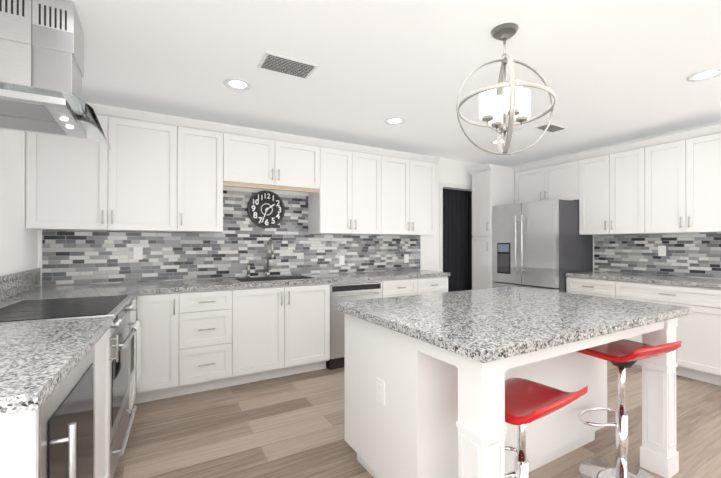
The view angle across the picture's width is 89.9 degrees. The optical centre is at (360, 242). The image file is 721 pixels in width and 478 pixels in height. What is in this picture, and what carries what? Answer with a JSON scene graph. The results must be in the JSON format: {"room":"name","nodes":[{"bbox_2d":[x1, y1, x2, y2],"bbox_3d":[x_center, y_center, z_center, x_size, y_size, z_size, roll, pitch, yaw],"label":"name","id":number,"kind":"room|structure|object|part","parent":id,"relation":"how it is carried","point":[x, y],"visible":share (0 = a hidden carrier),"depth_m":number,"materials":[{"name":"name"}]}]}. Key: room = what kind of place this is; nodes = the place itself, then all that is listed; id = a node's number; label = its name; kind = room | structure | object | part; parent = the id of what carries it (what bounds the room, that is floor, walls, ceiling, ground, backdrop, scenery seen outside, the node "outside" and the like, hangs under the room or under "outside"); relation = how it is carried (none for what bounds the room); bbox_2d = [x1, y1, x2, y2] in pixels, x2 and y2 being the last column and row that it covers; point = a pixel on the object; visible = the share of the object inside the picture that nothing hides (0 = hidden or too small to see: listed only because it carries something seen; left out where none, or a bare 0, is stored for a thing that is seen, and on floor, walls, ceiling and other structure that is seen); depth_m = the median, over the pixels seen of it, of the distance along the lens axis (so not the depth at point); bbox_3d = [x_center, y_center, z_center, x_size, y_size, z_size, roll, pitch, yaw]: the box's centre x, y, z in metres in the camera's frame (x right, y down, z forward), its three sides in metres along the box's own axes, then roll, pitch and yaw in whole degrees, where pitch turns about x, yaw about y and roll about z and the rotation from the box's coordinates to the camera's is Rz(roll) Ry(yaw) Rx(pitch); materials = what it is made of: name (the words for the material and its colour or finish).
{"room":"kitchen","nodes":[
{"label":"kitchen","id":0,"kind":"room"},
{"bbox_2d":[0,129,37,275],"bbox_3d":[-1.063,0.017,0.080,0.120,2.480,6.800,0,0,-30],"label":"wall","id":1,"kind":"structure","parent":0,"point":[18,246],"depth_m":2.46,"materials":[{"name":"white paint"}]},
{"bbox_2d":[0,268,40,300],"bbox_3d":[-1.945,0.278,1.763,0.019,0.149,2.739,0,0,-30],"label":"backsplash","id":2,"kind":"structure","parent":1,"relation":"attached to","point":[13,284],"depth_m":2.48,"materials":[{"name":"stone"}]},
{"bbox_2d":[0,0,110,149],"bbox_3d":[-1.682,-0.911,1.872,0.578,0.608,0.820,0,0,-30],"label":"range hood","id":3,"kind":"object","parent":1,"relation":"attached to","point":[41,59],"visible":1,"depth_m":1.77,"materials":[{"name":"silver metal"}]},
{"bbox_3d":[-1.681,-0.638,1.871,0.576,0.063,0.820,0,0,-30],"label":"glass","id":4,"kind":"part","parent":3,"relation":"part of","materials":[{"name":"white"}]},
{"bbox_2d":[38,102,484,285],"bbox_3d":[-0.193,0.032,4.427,5.710,2.480,0.120,0,0,-30],"label":"wall","id":5,"kind":"structure","parent":0,"point":[451,171],"depth_m":5.08,"materials":[{"name":"white paint"}]},
{"bbox_2d":[26,102,177,231],"bbox_3d":[-2.109,-0.598,3.041,0.996,0.990,0.375,0,0,-30],"label":"upper cabinet","id":6,"kind":"object","parent":5,"relation":"attached to","point":[151,172],"depth_m":2.91,"materials":[{"name":"white wood"}]},
{"bbox_2d":[134,247,142,259],"bbox_3d":[-2.026,0.098,3.292,0.070,0.114,0.006,0,0,-30],"label":"outlet","id":7,"kind":"object","parent":5,"relation":"attached to","point":[138,253],"depth_m":3.29,"materials":[{"name":"white plastic"}]},
{"bbox_2d":[178,117,225,232],"bbox_3d":[-1.512,-0.596,3.383,0.380,0.990,0.375,0,0,-30],"label":"upper cabinet","id":8,"kind":"object","parent":5,"relation":"attached to","point":[201,144],"depth_m":3.25,"materials":[{"name":"white wood"}]},
{"bbox_2d":[42,190,420,285],"bbox_3d":[-0.898,-0.085,3.948,3.950,0.889,0.009,0,0,-30],"label":"backsplash","id":9,"kind":"structure","parent":5,"relation":"attached to","point":[236,246],"depth_m":3.68,"materials":[{"name":"tile"}]},
{"bbox_2d":[247,191,284,227],"bbox_3d":[-1.005,-0.355,3.864,0.400,0.400,0.030,0,0,-30],"label":"wall clock","id":10,"kind":"object","parent":5,"relation":"attached to","point":[266,209],"visible":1,"depth_m":3.85,"materials":[{"name":"black"}]},
{"bbox_2d":[226,124,321,233],"bbox_3d":[-0.926,-0.595,3.718,0.970,0.990,0.375,0,0,-30],"label":"upper cabinet","id":11,"kind":"object","parent":5,"relation":"attached to","point":[255,158],"depth_m":3.60,"materials":[{"name":"white wood"}]},
{"bbox_2d":[339,255,344,264],"bbox_3d":[-0.221,0.212,4.325,0.070,0.114,0.006,0,0,-30],"label":"outlet","id":12,"kind":"object","parent":5,"relation":"attached to","point":[341,258],"depth_m":4.32,"materials":[{"name":"white plastic"}]},
{"bbox_2d":[322,139,385,233],"bbox_3d":[-0.171,-0.594,4.150,0.770,0.990,0.375,0,0,-30],"label":"upper cabinet","id":13,"kind":"object","parent":5,"relation":"attached to","point":[353,175],"depth_m":4.02,"materials":[{"name":"white wood"}]},
{"bbox_2d":[366,149,439,235],"bbox_3d":[0.544,-0.592,4.560,0.880,0.990,0.375,0,0,-30],"label":"upper cabinet","id":14,"kind":"object","parent":5,"relation":"attached to","point":[410,177],"depth_m":4.42,"materials":[{"name":"white wood"}]},
{"bbox_2d":[404,254,408,262],"bbox_3d":[0.612,0.213,4.802,0.070,0.114,0.006,0,0,-30],"label":"outlet","id":15,"kind":"object","parent":5,"relation":"attached to","point":[406,256],"depth_m":4.80,"materials":[{"name":"white plastic"}]},
{"bbox_2d":[439,182,471,271],"bbox_3d":[1.446,0.210,5.358,0.840,2.130,0.132,0,0,-30],"label":"door frame","id":16,"kind":"structure","parent":5,"relation":"attached to","point":[452,186],"depth_m":5.11,"materials":[{"name":"white wood"}]},
{"bbox_2d":[443,189,472,291],"bbox_3d":[1.443,0.240,5.363,0.700,2.030,0.040,0,0,-30],"label":"door","id":17,"kind":"structure","parent":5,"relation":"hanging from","point":[457,236],"depth_m":5.37,"materials":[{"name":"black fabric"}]},
{"bbox_2d":[67,0,720,166],"bbox_3d":[1.169,-1.266,2.054,7.710,0.100,9.760,0,0,-30],"label":"ceiling","id":18,"kind":"structure","parent":0,"point":[614,71],"depth_m":2.48,"materials":[{"name":"white paint"}]},
{"bbox_2d":[223,78,251,89],"bbox_3d":[-0.936,-1.210,2.761,0.204,0.008,0.204,0,0,-30],"label":"recessed light","id":19,"kind":"object","parent":18,"relation":"in","point":[243,84],"depth_m":2.76,"materials":[{"name":"white plastic"}]},
{"bbox_2d":[257,52,317,78],"bbox_3d":[-0.499,-1.209,2.481,0.360,0.009,0.220,0,0,-30],"label":"ceiling vent","id":20,"kind":"object","parent":18,"relation":"in","point":[285,65],"depth_m":2.46,"materials":[{"name":"white metal"}]},
{"bbox_2d":[385,117,405,124],"bbox_3d":[0.343,-1.207,3.586,0.204,0.008,0.204,0,0,-30],"label":"recessed light","id":21,"kind":"object","parent":18,"relation":"in","point":[394,120],"depth_m":3.58,"materials":[{"name":"white plastic"}]},
{"bbox_2d":[490,139,503,143],"bbox_3d":[1.655,-1.204,4.314,0.204,0.008,0.204,0,0,-30],"label":"recessed light","id":22,"kind":"object","parent":18,"relation":"in","point":[502,140],"depth_m":4.32,"materials":[{"name":"white"}]},
{"bbox_2d":[456,23,555,154],"bbox_3d":[0.825,-0.859,2.069,0.514,0.713,0.515,0,0,-30],"label":"pendant chandelier","id":23,"kind":"object","parent":18,"relation":"hanging from","point":[513,102],"visible":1,"depth_m":2.04,"materials":[{"name":"silver metal"}]},
{"bbox_2d":[534,123,566,132],"bbox_3d":[1.998,-1.205,3.796,0.320,0.009,0.160,0,0,-30],"label":"ceiling vent","id":24,"kind":"object","parent":18,"relation":"in","point":[552,128],"depth_m":3.77,"materials":[{"name":"white metal"}]},
{"bbox_2d":[687,68,720,81],"bbox_3d":[2.495,-1.210,2.606,0.204,0.008,0.204,0,0,-30],"label":"recessed light","id":25,"kind":"object","parent":18,"relation":"in","point":[711,73],"depth_m":2.61,"materials":[{"name":"white"}]},
{"bbox_2d":[113,361,720,477],"bbox_3d":[1.169,1.314,2.045,7.710,0.100,9.760,0,0,-30],"label":"floor","id":26,"kind":"structure","parent":0,"point":[290,426],"depth_m":2.39,"materials":[{"name":"brown wood"}]},
{"bbox_2d":[0,325,103,477],"bbox_3d":[-1.188,0.806,0.993,0.649,0.910,0.658,0,0,-26],"label":"base cabinet","id":27,"kind":"object","parent":26,"relation":"on","point":[54,398],"depth_m":1.04,"materials":[{"name":"white"}]},
{"bbox_2d":[0,316,115,477],"bbox_3d":[-1.411,0.807,1.445,0.649,0.910,0.350,0,0,-26],"label":"base cabinet","id":28,"kind":"object","parent":26,"relation":"on","point":[89,322],"depth_m":1.64,"materials":[{"name":"white"}]},
{"bbox_2d":[0,289,138,413],"bbox_3d":[-1.936,0.811,2.435,0.717,0.910,0.363,0,0,-26],"label":"base cabinet","id":29,"kind":"object","parent":26,"relation":"on","point":[133,315],"depth_m":2.47,"materials":[{"name":"white"}]},
{"bbox_2d":[0,295,140,477],"bbox_3d":[-1.653,0.805,1.947,0.753,0.918,0.756,0,0,-26],"label":"range","id":30,"kind":"object","parent":26,"relation":"on","point":[118,308],"visible":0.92,"depth_m":1.98,"materials":[{"name":"silver metal"}]},
{"bbox_2d":[134,293,139,403],"bbox_3d":[-2.170,0.832,2.854,0.707,0.870,0.620,0,0,-30],"label":"base cabinet","id":31,"kind":"object","parent":26,"relation":"on","point":[137,400],"depth_m":2.78,"materials":[{"name":"white wood"}]},
{"bbox_2d":[140,289,179,402],"bbox_3d":[-1.739,0.833,3.101,0.288,0.870,0.620,0,0,-30],"label":"base cabinet","id":32,"kind":"object","parent":26,"relation":"on","point":[159,312],"depth_m":2.85,"materials":[{"name":"white wood"}]},
{"bbox_2d":[180,289,235,395],"bbox_3d":[-1.436,0.833,3.275,0.410,0.870,0.620,0,0,-30],"label":"base cabinet","id":33,"kind":"object","parent":26,"relation":"on","point":[198,335],"depth_m":3.02,"materials":[{"name":"white wood"}]},
{"bbox_2d":[236,281,331,384],"bbox_3d":[-0.857,0.834,3.606,0.923,0.870,0.620,0,0,-30],"label":"base cabinet","id":34,"kind":"object","parent":26,"relation":"on","point":[282,330],"depth_m":3.33,"materials":[{"name":"white wood"}]},
{"bbox_2d":[16,269,447,295],"bbox_3d":[-0.775,0.380,3.652,3.920,0.040,0.635,0,0,-30],"label":"countertop","id":35,"kind":"structure","parent":34,"relation":"on","point":[215,283],"depth_m":3.24,"materials":[{"name":"grey stone"}]},
{"bbox_2d":[246,239,274,277],"bbox_3d":[-1.002,0.160,3.716,0.299,0.397,0.212,0,0,-30],"label":"faucet","id":36,"kind":"object","parent":35,"relation":"on","point":[267,274],"visible":1,"depth_m":3.73,"materials":[{"name":"silver metal"}]},
{"bbox_2d":[326,282,381,369],"bbox_3d":[-0.169,0.847,3.960,0.610,0.848,0.649,0,0,-30],"label":"dishwasher","id":37,"kind":"object","parent":26,"relation":"on","point":[353,291],"visible":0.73,"depth_m":3.63,"materials":[{"name":"silver metal"}]},
{"bbox_2d":[332,277,383,297],"bbox_3d":[-0.186,0.836,3.990,0.624,0.870,0.620,0,0,-30],"label":"base cabinet","id":38,"kind":"object","parent":26,"relation":"on","point":[378,279],"depth_m":3.79,"materials":[{"name":"white wood"}]},
{"bbox_2d":[384,273,449,297],"bbox_3d":[0.494,0.837,4.379,0.943,0.870,0.620,0,0,-30],"label":"base cabinet","id":39,"kind":"object","parent":26,"relation":"on","point":[393,286],"depth_m":4.09,"materials":[{"name":"white wood"}]},
{"bbox_2d":[468,164,514,289],"bbox_3d":[2.051,0.095,5.357,0.884,2.360,0.395,0,0,-30],"label":"pantry cabinet","id":40,"kind":"object","parent":26,"relation":"on","point":[493,185],"visible":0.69,"depth_m":5.12,"materials":[{"name":"white wood"}]},
{"bbox_2d":[338,310,678,477],"bbox_3d":[0.822,0.829,2.068,1.546,0.871,1.058,0,0,-30],"label":"kitchen island","id":41,"kind":"object","parent":26,"relation":"on","point":[427,376],"depth_m":1.78,"materials":[{"name":"white wood"}]},
{"bbox_2d":[333,286,690,365],"bbox_3d":[0.825,0.374,2.065,1.630,0.040,1.130,0,0,-30],"label":"island countertop","id":42,"kind":"structure","parent":41,"relation":"on","point":[493,324],"depth_m":1.73,"materials":[{"name":"grey stone"}]},
{"bbox_2d":[493,199,592,291],"bbox_3d":[2.364,0.383,4.780,0.861,1.780,0.902,0,0,-30],"label":"fridge","id":43,"kind":"object","parent":26,"relation":"on","point":[544,245],"visible":0.67,"depth_m":4.45,"materials":[{"name":"grey metal"}]},
{"bbox_2d":[505,378,587,477],"bbox_3d":[0.669,0.918,1.501,0.400,0.688,0.390,0,0,-35],"label":"bar stool","id":44,"kind":"object","parent":26,"relation":"on","point":[527,401],"visible":0.79,"depth_m":1.49,"materials":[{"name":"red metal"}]},
{"bbox_2d":[566,275,613,297],"bbox_3d":[2.846,0.837,4.220,0.622,0.873,0.526,0,0,-30],"label":"base cabinet","id":45,"kind":"object","parent":26,"relation":"on","point":[577,284],"depth_m":4.07,"materials":[{"name":"white wood"}]},
{"bbox_2d":[576,339,681,477],"bbox_3d":[1.380,0.877,1.908,0.400,0.773,0.390,0,0,-24],"label":"bar stool","id":46,"kind":"object","parent":26,"relation":"on","point":[622,354],"visible":0.92,"depth_m":1.90,"materials":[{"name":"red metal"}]},
{"bbox_2d":[614,279,720,385],"bbox_3d":[3.209,0.835,3.586,0.622,0.873,0.935,0,0,-30],"label":"base cabinet","id":47,"kind":"object","parent":26,"relation":"on","point":[698,335],"depth_m":3.30,"materials":[{"name":"white wood"}]},
{"bbox_2d":[566,271,720,286],"bbox_3d":[3.079,0.380,3.808,0.635,0.040,1.476,0,0,-30],"label":"countertop","id":48,"kind":"structure","parent":47,"relation":"on","point":[593,274],"depth_m":3.72,"materials":[{"name":"grey stone"}]},
{"bbox_2d":[510,121,720,278],"bbox_3d":[3.997,0.027,2.977,0.120,2.480,6.800,0,0,-30],"label":"wall","id":49,"kind":"structure","parent":0,"point":[668,133],"depth_m":4.35,"materials":[{"name":"white paint"}]},
{"bbox_2d":[513,154,576,203],"bbox_3d":[2.596,-0.591,4.916,0.375,0.990,0.914,0,0,-30],"label":"upper cabinet","id":50,"kind":"object","parent":49,"relation":"attached to","point":[556,178],"depth_m":4.80,"materials":[{"name":"white wood"}]},
{"bbox_2d":[577,141,640,234],"bbox_3d":[2.993,-0.594,4.223,0.375,0.990,0.685,0,0,-30],"label":"upper cabinet","id":51,"kind":"object","parent":49,"relation":"attached to","point":[608,179],"depth_m":4.14,"materials":[{"name":"white wood"}]},
{"bbox_2d":[594,232,720,278],"bbox_3d":[3.333,0.130,4.003,0.009,0.459,1.400,0,0,-30],"label":"backsplash","id":52,"kind":"structure","parent":49,"relation":"attached to","point":[693,254],"depth_m":4.00,"materials":[{"name":"tile"}]},
{"bbox_2d":[658,246,665,255],"bbox_3d":[3.331,0.091,3.991,0.007,0.114,0.070,0,0,-30],"label":"outlet","id":53,"kind":"object","parent":49,"relation":"attached to","point":[661,249],"depth_m":3.99,"materials":[{"name":"white plastic"}]},
{"bbox_2d":[641,124,720,233],"bbox_3d":[3.346,-0.596,3.606,0.375,0.990,0.735,0,0,-30],"label":"upper cabinet","id":54,"kind":"object","parent":49,"relation":"attached to","point":[667,184],"depth_m":3.57,"materials":[{"name":"white wood"}]}
]}

